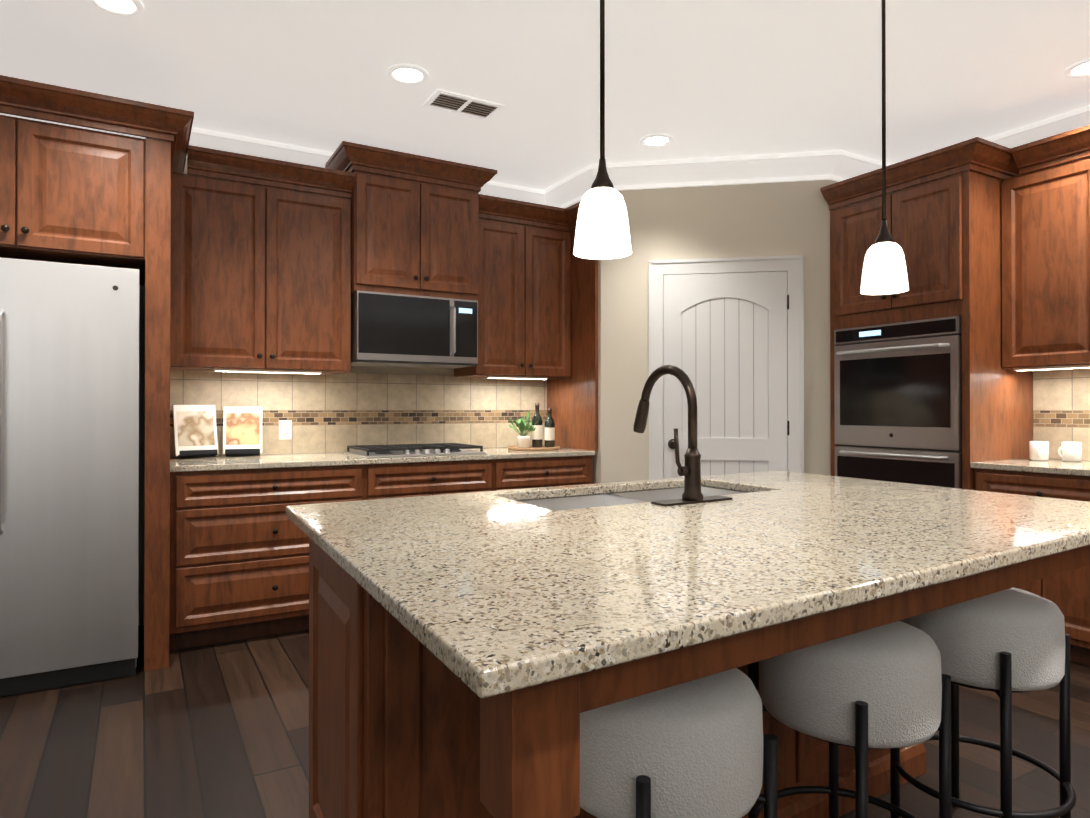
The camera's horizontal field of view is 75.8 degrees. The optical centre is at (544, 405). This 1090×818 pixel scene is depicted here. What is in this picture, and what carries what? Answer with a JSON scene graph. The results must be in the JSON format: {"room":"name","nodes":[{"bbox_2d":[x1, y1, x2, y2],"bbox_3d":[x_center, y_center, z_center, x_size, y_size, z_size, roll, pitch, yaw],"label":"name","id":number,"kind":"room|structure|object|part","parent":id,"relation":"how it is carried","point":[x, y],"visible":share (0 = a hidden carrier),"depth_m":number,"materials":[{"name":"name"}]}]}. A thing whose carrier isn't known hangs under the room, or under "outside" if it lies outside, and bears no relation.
{"room":"kitchen","nodes":[
{"label":"kitchen","id":0,"kind":"room"},
{"bbox_2d":[138,158,453,624],"bbox_3d":[-1.749,-0.165,4.162,7.710,2.740,0.100,0,0,-30],"label":"wall","id":1,"kind":"structure","parent":0,"point":[397,370],"depth_m":3.84,"materials":[{"name":"beige paint"}]},
{"bbox_2d":[196,146,359,374],"bbox_3d":[-1.597,-0.763,3.952,0.939,1.134,0.418,0,0,-30],"label":"upper cabinet","id":2,"kind":"object","parent":1,"relation":"attached to","point":[256,273],"depth_m":3.84,"materials":[{"name":"brown wood"}]},
{"bbox_2d":[170,370,546,457],"bbox_3d":[-1.049,0.047,4.499,2.451,0.500,0.012,0,0,-30],"label":"backsplash","id":3,"kind":"structure","parent":1,"relation":"attached to","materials":[{"name":"tile"}]},
{"bbox_2d":[279,420,291,439],"bbox_3d":[-1.556,0.148,4.195,0.072,0.115,0.006,0,0,-30],"label":"outlet plate","id":4,"kind":"object","parent":3,"relation":"attached to","point":[285,426],"depth_m":4.19,"materials":[{"name":"white plastic"}]},
{"bbox_2d":[326,141,496,302],"bbox_3d":[-0.836,-1.067,4.353,0.962,0.815,0.488,0,0,-30],"label":"upper cabinet","id":5,"kind":"object","parent":1,"relation":"attached to","point":[407,223],"depth_m":4.17,"materials":[{"name":"brown wood"}]},
{"bbox_2d":[351,290,477,368],"bbox_3d":[-0.838,-0.452,4.355,0.756,0.407,0.457,0,0,-30],"label":"over-the-range microwave","id":6,"kind":"object","parent":5,"relation":"attached to","point":[398,330],"visible":0.98,"depth_m":4.18,"materials":[{"name":"silver metal"}]},
{"bbox_2d":[0,625,1089,817],"bbox_3d":[0.089,1.237,0.972,7.710,0.100,7.450,0,0,-30],"label":"floor","id":7,"kind":"structure","parent":0,"point":[219,730],"depth_m":2.47,"materials":[{"name":"brown wood"}]},
{"bbox_2d":[0,257,138,696],"bbox_3d":[-2.376,0.300,3.192,0.907,1.800,0.884,0,0,-30],"label":"refrigerator","id":8,"kind":"object","parent":7,"relation":"on","point":[69,435],"visible":1,"depth_m":2.96,"materials":[{"name":"grey metal"}]},
{"bbox_2d":[0,75,195,670],"bbox_3d":[-2.386,-0.068,3.228,1.317,2.535,0.880,0,0,-30],"label":"tall cabinet","id":9,"kind":"object","parent":7,"relation":"on","point":[72,195],"depth_m":3.16,"materials":[{"name":"brown wood"}]},
{"bbox_2d":[196,463,367,646],"bbox_3d":[-1.545,0.763,3.853,0.940,0.880,0.630,0,0,-30],"label":"base cabinet","id":10,"kind":"object","parent":7,"relation":"on","point":[252,561],"depth_m":3.55,"materials":[{"name":"brown wood"}]},
{"bbox_2d":[196,451,491,466],"bbox_3d":[-0.892,0.310,4.226,2.451,0.030,0.638,0,0,-30],"label":"countertop","id":11,"kind":"structure","parent":10,"relation":"on","point":[317,456],"depth_m":3.85,"materials":[{"name":"beige stone"}]},
{"bbox_2d":[173,405,217,457],"bbox_3d":[-1.926,0.144,3.866,0.214,0.291,0.126,0,0,-40],"label":"cookbook","id":12,"kind":"object","parent":11,"relation":"on","point":[195,431],"visible":1,"depth_m":3.86,"materials":[{"name":"white paper"}]},
{"bbox_2d":[223,407,261,456],"bbox_3d":[-1.718,0.150,3.985,0.204,0.282,0.123,0,0,-22],"label":"cookbook","id":13,"kind":"object","parent":11,"relation":"on","point":[242,431],"visible":1,"depth_m":3.98,"materials":[{"name":"white"}]},
{"bbox_2d":[343,443,486,457],"bbox_3d":[-0.796,0.271,4.278,0.740,0.047,0.500,0,0,-30],"label":"gas cooktop","id":14,"kind":"object","parent":11,"relation":"in","point":[397,450],"visible":1,"depth_m":4.16,"materials":[{"name":"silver metal"}]},
{"bbox_2d":[508,445,559,450],"bbox_3d":[-0.076,0.287,4.711,0.350,0.020,0.350,0,0,-30],"label":"wood tray","id":15,"kind":"object","parent":11,"relation":"on","point":[530,448],"visible":0.83,"depth_m":4.58,"materials":[{"name":"brown wood"}]},
{"bbox_2d":[507,411,538,447],"bbox_3d":[-0.145,0.161,4.740,0.237,0.250,0.272,0,0,-30],"label":"potted plant","id":16,"kind":"object","parent":15,"relation":"on","point":[523,440],"visible":0.98,"depth_m":4.70,"materials":[{"name":"green plant"}]},
{"bbox_2d":[532,403,542,446],"bbox_3d":[-0.053,0.136,4.783,0.075,0.301,0.074,0,0,-30],"label":"wine bottle","id":17,"kind":"object","parent":15,"relation":"on","point":[537,437],"visible":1,"depth_m":4.75,"materials":[{"name":"black glass"}]},
{"bbox_2d":[545,407,554,446],"bbox_3d":[0.032,0.151,4.774,0.071,0.271,0.070,0,0,-30],"label":"wine bottle","id":18,"kind":"object","parent":15,"relation":"on","point":[549,431],"visible":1,"depth_m":4.75,"materials":[{"name":"black glass"}]},
{"bbox_2d":[368,459,495,499],"bbox_3d":[-0.800,0.766,4.284,0.780,0.880,0.630,0,0,-30],"label":"base cabinet","id":19,"kind":"object","parent":7,"relation":"on","point":[397,478],"depth_m":4.01,"materials":[{"name":"brown wood"}]},
{"bbox_2d":[452,195,597,458],"bbox_3d":[-0.136,-0.514,4.669,0.747,1.624,0.639,0,0,-30],"label":"upper cabinet","id":20,"kind":"object","parent":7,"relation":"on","point":[538,314],"depth_m":4.70,"materials":[{"name":"brown wood"}]},
{"bbox_2d":[496,455,592,490],"bbox_3d":[-0.148,0.768,4.660,0.726,0.880,0.630,0,0,-30],"label":"base cabinet","id":21,"kind":"object","parent":7,"relation":"on","point":[512,471],"depth_m":4.38,"materials":[{"name":"brown wood"}]},
{"bbox_2d":[580,668,776,817],"bbox_3d":[0.210,0.843,1.316,0.425,0.692,0.425,0,0,-30],"label":"bar stool","id":22,"kind":"object","parent":7,"relation":"on","point":[692,749],"visible":0.73,"depth_m":1.16,"materials":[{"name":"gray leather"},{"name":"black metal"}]},
{"bbox_3d":[0.210,0.894,1.315,0.425,0.590,0.425,0,0,-30],"label":"frame","id":23,"kind":"part","parent":22,"relation":"part of","materials":[{"name":"black metal"}]},
{"bbox_2d":[309,557,1088,817],"bbox_3d":[0.452,0.742,1.794,1.895,0.904,1.330,0,0,-30],"label":"kitchen island","id":24,"kind":"object","parent":7,"relation":"on","point":[390,737],"depth_m":1.32,"materials":[{"name":"brown wood"}]},
{"bbox_3d":[-0.018,0.735,0.809,0.093,0.902,0.094,0,0,-30],"label":"island leg","id":25,"kind":"part","parent":24,"relation":"part of","materials":[{"name":"brown wood"}]},
{"bbox_2d":[286,470,1089,704],"bbox_3d":[0.450,0.273,1.779,1.996,0.034,1.408,0,0,-30],"label":"island countertop","id":26,"kind":"structure","parent":24,"relation":"on","point":[506,597],"depth_m":1.21,"materials":[{"name":"beige stone"}]},
{"bbox_2d":[510,485,761,508],"bbox_3d":[0.297,0.392,2.140,0.895,0.224,0.449,0,0,-30],"label":"sink","id":27,"kind":"object","parent":26,"relation":"in","point":[632,492],"depth_m":2.28,"materials":[{"name":"grey metal"}]},
{"bbox_2d":[633,365,709,500],"bbox_3d":[0.326,0.071,1.996,0.098,0.372,0.295,0,0,-30],"label":"faucet","id":28,"kind":"object","parent":26,"relation":"on","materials":[{"name":"black metal"}]},
{"bbox_2d":[748,621,951,817],"bbox_3d":[0.690,0.845,1.605,0.425,0.692,0.425,0,0,-30],"label":"bar stool","id":29,"kind":"object","parent":7,"relation":"on","point":[885,686],"visible":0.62,"depth_m":1.46,"materials":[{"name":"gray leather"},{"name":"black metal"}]},
{"bbox_3d":[0.690,0.602,1.606,0.384,0.207,0.384,0,0,-30],"label":"seat","id":30,"kind":"part","parent":29,"relation":"part of","materials":[{"name":"white fabric"}]},
{"bbox_2d":[820,137,1055,491],"bbox_3d":[2.229,-0.063,4.052,0.730,2.536,0.931,0,0,-30],"label":"tall cabinet","id":31,"kind":"object","parent":7,"relation":"on","point":[993,242],"depth_m":3.73,"materials":[{"name":"brown wood"}]},
{"bbox_2d":[834,316,961,488],"bbox_3d":[2.185,0.007,4.078,0.676,0.932,0.746,0,0,-30],"label":"oven","id":32,"kind":"object","parent":31,"relation":"in","point":[898,401],"visible":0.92,"depth_m":3.89,"materials":[{"name":"grey metal"}]},
{"bbox_2d":[890,588,1075,817],"bbox_3d":[1.170,0.846,1.893,0.425,0.692,0.425,0,0,-30],"label":"bar stool","id":33,"kind":"object","parent":7,"relation":"on","point":[1003,645],"visible":0.69,"depth_m":1.74,"materials":[{"name":"white fabric"}]},
{"bbox_3d":[1.170,0.604,1.895,0.384,0.207,0.384,0,0,-30],"label":"seat","id":34,"kind":"part","parent":33,"relation":"part of","materials":[{"name":"white fabric"}]},
{"bbox_2d":[992,465,1089,665],"bbox_3d":[2.618,0.762,3.475,0.630,0.880,0.631,0,0,-30],"label":"base cabinet","id":35,"kind":"object","parent":7,"relation":"on","point":[1070,590],"depth_m":3.24,"materials":[{"name":"brown wood"}]},
{"bbox_2d":[992,457,1089,472],"bbox_3d":[3.140,0.301,2.562,0.638,0.030,2.739,0,0,-30],"label":"countertop","id":36,"kind":"structure","parent":35,"relation":"on","point":[1061,466],"depth_m":3.44,"materials":[{"name":"beige stone"}]},
{"bbox_2d":[1029,441,1048,460],"bbox_3d":[2.601,0.241,3.694,0.110,0.100,0.086,0,0,-30],"label":"coffee mug","id":37,"kind":"object","parent":36,"relation":"on","point":[1038,450],"visible":1,"depth_m":3.67,"materials":[{"name":"white ceramic"}]},
{"bbox_2d":[1058,442,1081,461],"bbox_3d":[2.723,0.241,3.626,0.105,0.100,0.086,0,0,-30],"label":"coffee mug","id":38,"kind":"object","parent":36,"relation":"on","point":[1071,451],"visible":1,"depth_m":3.60,"materials":[{"name":"white ceramic"}]},
{"bbox_2d":[0,0,1089,189],"bbox_3d":[0.089,-1.603,0.988,7.710,0.100,7.450,0,0,-30],"label":"ceiling","id":39,"kind":"structure","parent":0,"point":[694,79],"depth_m":3.21,"materials":[{"name":"white paint"}]},
{"bbox_2d":[88,0,143,16],"bbox_3d":[-1.641,-1.538,2.673,0.190,0.010,0.190,0,0,-30],"label":"recessed light","id":40,"kind":"object","parent":39,"relation":"in","point":[129,8],"visible":1,"depth_m":2.70,"materials":[{"name":"white plastic"}]},
{"bbox_2d":[387,64,428,84],"bbox_3d":[-0.637,-1.535,3.254,0.190,0.010,0.190,0,0,-30],"label":"recessed light","id":41,"kind":"object","parent":39,"relation":"in","point":[408,74],"visible":1,"depth_m":3.25,"materials":[{"name":"white plastic"}]},
{"bbox_2d":[422,89,505,120],"bbox_3d":[-0.415,-1.535,3.590,0.370,0.006,0.210,0,0,-30],"label":"ceiling vent","id":42,"kind":"object","parent":39,"relation":"in","point":[452,102],"visible":1,"depth_m":3.58,"materials":[{"name":"white metal"}]},
{"bbox_2d":[573,0,631,258],"bbox_3d":[0.128,-0.944,1.567,0.130,1.210,0.130,0,0,-30],"label":"pendant light","id":43,"kind":"object","parent":39,"relation":"hanging from","point":[602,229],"visible":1,"depth_m":1.53,"materials":[{"name":"white glass"}]},
{"bbox_2d":[640,133,672,146],"bbox_3d":[0.646,-1.530,4.053,0.190,0.010,0.190,0,0,-30],"label":"recessed light","id":44,"kind":"object","parent":39,"relation":"in","point":[661,139],"visible":1,"depth_m":4.05,"materials":[{"name":"white plastic"}]},
{"bbox_2d":[860,0,908,294],"bbox_3d":[1.003,-0.942,2.073,0.130,1.210,0.130,0,0,-30],"label":"pendant light","id":45,"kind":"object","parent":39,"relation":"hanging from","point":[884,270],"visible":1,"depth_m":2.05,"materials":[{"name":"white glass"}]},
{"bbox_2d":[1064,58,1089,77],"bbox_3d":[2.477,-1.535,3.182,0.190,0.010,0.190,0,0,-30],"label":"recessed light","id":46,"kind":"object","parent":39,"relation":"in","point":[1079,69],"visible":1,"depth_m":3.21,"materials":[{"name":"white plastic"}]},
{"bbox_2d":[567,201,600,483],"bbox_3d":[0.240,-0.161,4.867,0.100,2.740,0.670,0,0,-30],"label":"wall","id":47,"kind":"structure","parent":0,"point":[597,467],"depth_m":4.57,"materials":[{"name":"beige paint"}]},
{"bbox_2d":[601,180,829,482],"bbox_3d":[1.069,-0.163,4.484,1.414,2.740,0.100,0,0,10],"label":"wall","id":48,"kind":"structure","parent":0,"point":[755,220],"depth_m":4.46,"materials":[{"name":"beige paint"}]},
{"bbox_2d":[0,105,1089,207],"bbox_3d":[0.089,-1.483,0.988,7.510,0.140,7.250,0,0,-30],"label":"crown molding","id":49,"kind":"structure","parent":48,"relation":"attached to","point":[837,165],"depth_m":4.33,"materials":[{"name":"white"}]},
{"bbox_2d":[649,255,803,479],"bbox_3d":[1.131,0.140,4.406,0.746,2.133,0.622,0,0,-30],"label":"pantry door","id":50,"kind":"structure","parent":48,"relation":"in","point":[734,339],"depth_m":4.40,"materials":[{"name":"white"}]},
{"bbox_2d":[830,180,870,475],"bbox_3d":[2.010,-0.163,4.522,0.640,2.740,0.100,0,0,-30],"label":"wall","id":51,"kind":"structure","parent":0,"point":[832,182],"depth_m":4.32,"materials":[{"name":"beige paint"}]},
{"bbox_2d":[1012,125,1089,372],"bbox_3d":[3.236,-0.771,2.622,0.418,1.135,2.740,0,0,-30],"label":"upper cabinet","id":52,"kind":"object","parent":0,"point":[1051,200],"depth_m":3.53,"materials":[{"name":"brown wood"}]},
{"bbox_2d":[1033,368,1089,460],"bbox_3d":[3.412,0.037,2.720,0.012,0.500,2.739,0,0,-30],"label":"backsplash","id":53,"kind":"structure","parent":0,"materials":[{"name":"tile"}]}
]}

